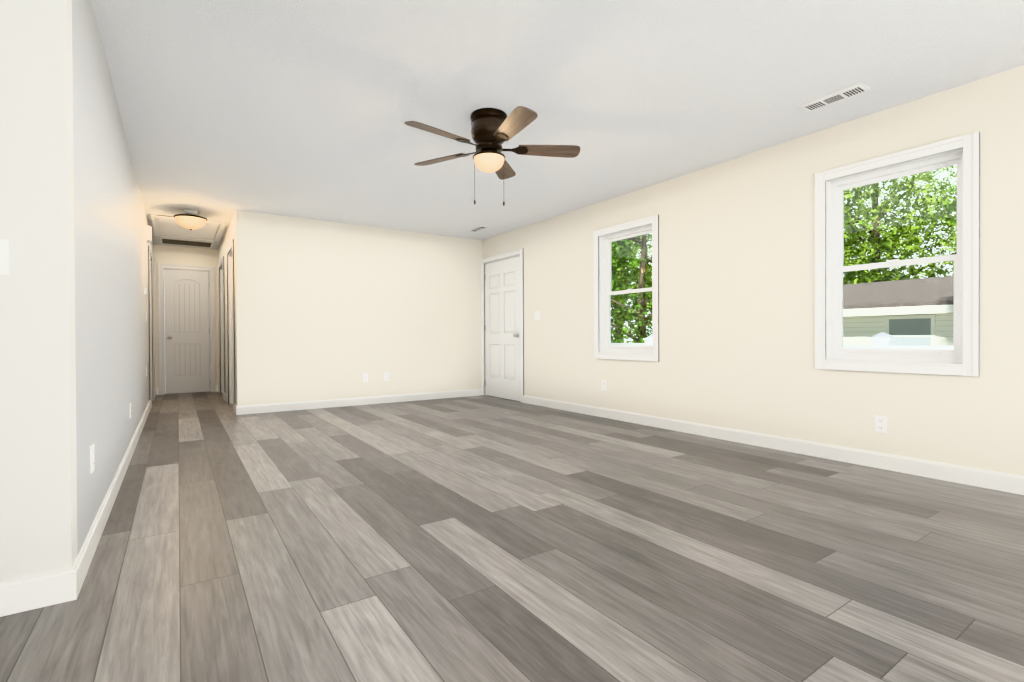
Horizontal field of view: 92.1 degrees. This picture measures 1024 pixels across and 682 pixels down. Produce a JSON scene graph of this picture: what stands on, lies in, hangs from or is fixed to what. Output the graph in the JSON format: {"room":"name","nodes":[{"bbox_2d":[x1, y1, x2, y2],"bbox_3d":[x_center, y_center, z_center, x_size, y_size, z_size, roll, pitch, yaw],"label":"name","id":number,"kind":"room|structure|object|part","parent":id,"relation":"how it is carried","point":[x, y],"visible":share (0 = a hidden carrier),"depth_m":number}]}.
{"room":"empty living room","nodes":[
{"label":"empty living room","id":0,"kind":"room"},
{"bbox_2d":[0,0,77,582],"bbox_3d":[-2.761,-0.305,0.943,2.890,2.420,0.120,-1,0,-34],"label":"wall","id":1,"kind":"structure","parent":0,"point":[38,496],"depth_m":1.66},
{"bbox_2d":[0,239,8,274],"bbox_3d":[-1.678,-0.274,1.598,0.070,0.115,0.010,-1,0,-34],"label":"light switch","id":2,"kind":"object","parent":1,"relation":"attached to","point":[4,256],"visible":1,"depth_m":1.61},
{"bbox_2d":[0,568,76,616],"bbox_3d":[-2.712,0.853,0.900,2.904,0.105,0.014,-1,0,-34],"label":"baseboard","id":3,"kind":"structure","parent":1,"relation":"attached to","point":[32,593],"depth_m":1.65},
{"bbox_2d":[72,0,154,553],"bbox_3d":[-3.725,-0.328,4.837,0.120,2.420,7.410,-1,0,-34],"label":"wall","id":4,"kind":"structure","parent":0,"point":[111,244],"depth_m":2.49},
{"bbox_2d":[90,444,94,473],"bbox_3d":[-1.798,0.503,2.118,0.009,0.115,0.070,-1,0,-34],"label":"electrical outlet","id":5,"kind":"object","parent":4,"relation":"attached to","point":[92,462],"visible":1,"depth_m":2.10},
{"bbox_2d":[72,389,155,597],"bbox_3d":[-3.631,0.830,4.833,0.014,0.105,7.530,-1,0,-34],"label":"baseboard","id":6,"kind":"structure","parent":4,"relation":"attached to","point":[82,563],"depth_m":2.36},
{"bbox_2d":[129,403,130,418],"bbox_3d":[-2.942,0.536,3.807,0.009,0.115,0.070,-1,0,-34],"label":"electrical outlet","id":7,"kind":"object","parent":4,"relation":"attached to","point":[129,410],"visible":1,"depth_m":3.78},
{"bbox_2d":[146,225,151,242],"bbox_3d":[-4.508,-1.323,6.133,0.050,0.180,0.220,-1,0,-34],"label":"door chime","id":8,"kind":"object","parent":4,"relation":"attached to","point":[148,234],"visible":1,"depth_m":6.05},
{"bbox_2d":[148,245,153,407],"bbox_3d":[-5.059,-0.188,6.827,0.139,2.125,0.950,-1,0,-34],"label":"door frame","id":9,"kind":"structure","parent":4,"relation":"attached to","point":[151,326],"depth_m":7.17},
{"bbox_2d":[154,245,218,387],"bbox_3d":[-5.224,-0.346,8.381,7.150,2.420,0.140,-1,0,-34],"label":"wall","id":10,"kind":"structure","parent":0,"point":[183,255],"depth_m":8.16},
{"bbox_2d":[157,263,215,394],"bbox_3d":[-5.417,-0.196,8.240,0.790,2.125,0.159,-1,0,-34],"label":"door frame","id":11,"kind":"structure","parent":10,"relation":"attached to","point":[161,334],"depth_m":8.10},
{"bbox_2d":[164,269,209,393],"bbox_3d":[-5.373,-0.156,8.184,0.624,2.029,0.100,-1,0,-34],"label":"door","id":12,"kind":"structure","parent":10,"relation":"in","point":[187,327],"depth_m":8.19},
{"bbox_2d":[155,385,218,394],"bbox_3d":[-5.375,0.814,8.191,0.890,0.105,0.014,-1,0,-34],"label":"baseboard","id":13,"kind":"structure","parent":10,"relation":"attached to","point":[157,391],"depth_m":7.96},
{"bbox_2d":[218,213,236,404],"bbox_3d":[-4.116,-0.342,7.217,0.120,2.420,3.030,-1,0,-34],"label":"wall","id":14,"kind":"structure","parent":0,"point":[229,236],"depth_m":7.10},
{"bbox_2d":[218,256,224,393],"bbox_3d":[-4.491,-0.197,7.755,0.139,2.125,0.950,-1,0,-34],"label":"door frame","id":15,"kind":"structure","parent":14,"relation":"attached to","point":[221,328],"depth_m":8.06},
{"bbox_2d":[218,386,236,413],"bbox_3d":[-4.133,0.816,7.138,0.014,0.105,3.150,-1,0,-34],"label":"baseboard","id":16,"kind":"structure","parent":14,"relation":"attached to","point":[225,398],"depth_m":6.99},
{"bbox_2d":[226,239,234,411],"bbox_3d":[-3.627,-0.192,6.480,0.139,2.125,0.970,-1,0,-34],"label":"door frame","id":17,"kind":"structure","parent":14,"relation":"attached to","point":[230,315],"depth_m":6.79},
{"bbox_2d":[235,210,481,405],"bbox_3d":[-1.888,-0.349,6.824,3.370,2.420,0.120,-1,0,-34],"label":"wall","id":18,"kind":"structure","parent":0,"point":[326,310],"depth_m":6.57},
{"bbox_2d":[236,389,481,414],"bbox_3d":[-1.851,0.808,6.772,3.384,0.105,0.014,-1,0,-34],"label":"baseboard","id":19,"kind":"structure","parent":18,"relation":"attached to","point":[277,407],"depth_m":6.56},
{"bbox_2d":[363,373,367,381],"bbox_3d":[-1.982,0.497,6.681,0.070,0.115,0.016,-1,0,-34],"label":"electrical outlet","id":20,"kind":"object","parent":18,"relation":"attached to","point":[365,377],"visible":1,"depth_m":6.68},
{"bbox_2d":[384,372,388,380],"bbox_3d":[-1.744,0.495,6.846,0.070,0.115,0.009,-1,0,-34],"label":"electrical outlet","id":21,"kind":"object","parent":18,"relation":"attached to","point":[386,376],"visible":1,"depth_m":6.85},
{"bbox_2d":[0,391,1023,681],"bbox_3d":[-1.494,0.946,2.978,7.650,0.120,13.800,-1,0,-34],"label":"floor","id":22,"kind":"structure","parent":0,"point":[478,539],"depth_m":1.99},
{"bbox_2d":[91,0,1023,249],"bbox_3d":[-1.505,-1.594,2.960,7.650,0.120,13.800,-1,0,-34],"label":"ceiling","id":23,"kind":"structure","parent":0,"point":[306,109],"depth_m":3.00},
{"bbox_2d":[160,238,213,247],"bbox_3d":[-5.125,-1.547,7.791,0.690,0.010,0.500,-1,0,-34],"label":"ceiling vent","id":24,"kind":"object","parent":23,"relation":"in","point":[185,242],"visible":1,"depth_m":7.74},
{"bbox_2d":[150,214,225,241],"bbox_3d":[-4.470,-1.539,6.822,0.800,0.019,1.450,-1,0,-34],"label":"attic hatch","id":25,"kind":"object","parent":23,"relation":"in","point":[166,226],"depth_m":6.84},
{"bbox_2d":[173,209,207,229],"bbox_3d":[-3.815,-1.429,5.865,0.344,0.230,0.344,-1,0,-34],"label":"hall ceiling light","id":26,"kind":"object","parent":23,"relation":"attached to","point":[188,212],"depth_m":5.78},
{"bbox_3d":[-3.814,-1.390,5.865,0.312,0.118,0.312,-1,0,-34],"label":"hall ceiling light shade","id":27,"kind":"part","parent":26,"relation":"part of"},
{"bbox_2d":[468,225,488,231],"bbox_3d":[-0.469,-1.560,6.862,0.130,0.012,0.360,-1,0,-34],"label":"ceiling vent","id":28,"kind":"object","parent":23,"relation":"in","point":[478,228],"visible":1,"depth_m":6.82},
{"bbox_2d":[404,106,579,205],"bbox_3d":[-0.168,-1.235,3.357,1.208,0.616,1.214,-1,0,-34],"label":"ceiling fan","id":29,"kind":"object","parent":23,"relation":"hanging from","point":[493,130],"depth_m":3.30},
{"bbox_3d":[-0.157,-1.209,3.391,0.208,0.088,0.208,-1,0,-34],"label":"ceiling fan shade","id":30,"kind":"part","parent":29,"relation":"part of"},
{"bbox_2d":[799,82,870,111],"bbox_3d":[2.048,-1.545,3.144,0.130,0.012,0.360,-1,0,-34],"label":"ceiling vent","id":31,"kind":"object","parent":23,"relation":"in","point":[856,89],"visible":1,"depth_m":3.12},
{"bbox_2d":[482,65,1023,475],"bbox_3d":[1.514,-0.351,4.948,0.160,2.420,13.700,-1,0,-34],"label":"wall","id":32,"kind":"structure","parent":0,"point":[736,293],"depth_m":3.92},
{"bbox_2d":[485,256,519,400],"bbox_3d":[-0.135,-0.173,7.281,0.165,2.029,0.944,-1,0,-34],"label":"door","id":33,"kind":"structure","parent":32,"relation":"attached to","point":[502,293],"depth_m":7.24},
{"bbox_2d":[481,248,523,402],"bbox_3d":[-0.091,-0.213,7.304,0.179,2.125,1.110,-1,0,-34],"label":"door frame","id":34,"kind":"structure","parent":32,"relation":"attached to","point":[504,256],"depth_m":7.13},
{"bbox_2d":[534,311,539,319],"bbox_3d":[0.330,-0.337,6.538,0.017,0.115,0.116,-1,0,-34],"label":"light switch","id":35,"kind":"object","parent":32,"relation":"attached to","point":[536,315],"visible":1,"depth_m":6.54},
{"bbox_2d":[601,380,605,390],"bbox_3d":[1.027,0.497,5.528,0.009,0.115,0.070,-1,0,-34],"label":"electrical outlet","id":36,"kind":"object","parent":32,"relation":"attached to","point":[603,385],"visible":1,"depth_m":5.53},
{"bbox_2d":[593,215,658,360],"bbox_3d":[1.255,-0.525,5.302,0.169,1.450,0.907,-1,0,-34],"label":"window","id":37,"kind":"structure","parent":32,"relation":"in","point":[608,294],"depth_m":5.42},
{"bbox_2d":[523,395,1023,494],"bbox_3d":[2.667,0.814,3.104,0.014,0.105,8.945,-1,0,-34],"label":"baseboard","id":38,"kind":"structure","parent":32,"relation":"attached to","point":[1000,481],"depth_m":3.64},
{"bbox_2d":[875,415,886,433],"bbox_3d":[2.502,0.566,3.350,0.009,0.115,0.070,-1,0,-34],"label":"electrical outlet","id":39,"kind":"object","parent":32,"relation":"attached to","point":[880,424],"visible":1,"depth_m":3.35},
{"bbox_2d":[815,131,979,375],"bbox_3d":[2.578,-0.518,3.348,0.169,1.450,0.907,-1,0,-34],"label":"window","id":40,"kind":"structure","parent":32,"relation":"in","point":[838,350],"depth_m":3.30},
{"bbox_2d":[611,332,952,349],"bbox_3d":[2.683,0.497,4.838,0.196,1.155,13.000,-1,0,-34],"label":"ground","id":41,"kind":"structure","parent":0,"point":[885,341],"depth_m":4.13},
{"label":"outside","id":42,"kind":"structure","parent":0,"visible":0},
{"bbox_3d":[25.088,2.088,29.070,65.890,0.200,100.000,-1,0,-34],"label":"ground","id":43,"kind":"structure","parent":42,"visible":0},
{"bbox_2d":[611,166,956,342],"bbox_3d":[19.076,-5.839,20.351,42.111,15.862,43.256,-1,0,-34],"label":"trees","id":44,"kind":"object","parent":43,"relation":"on","point":[848,225],"depth_m":24.30},
{"bbox_2d":[843,276,953,345],"bbox_3d":[13.623,0.110,13.753,8.920,4.070,14.400,-1,0,-34],"label":"house","id":45,"kind":"structure","parent":43,"relation":"on","point":[864,290],"depth_m":12.54}
]}

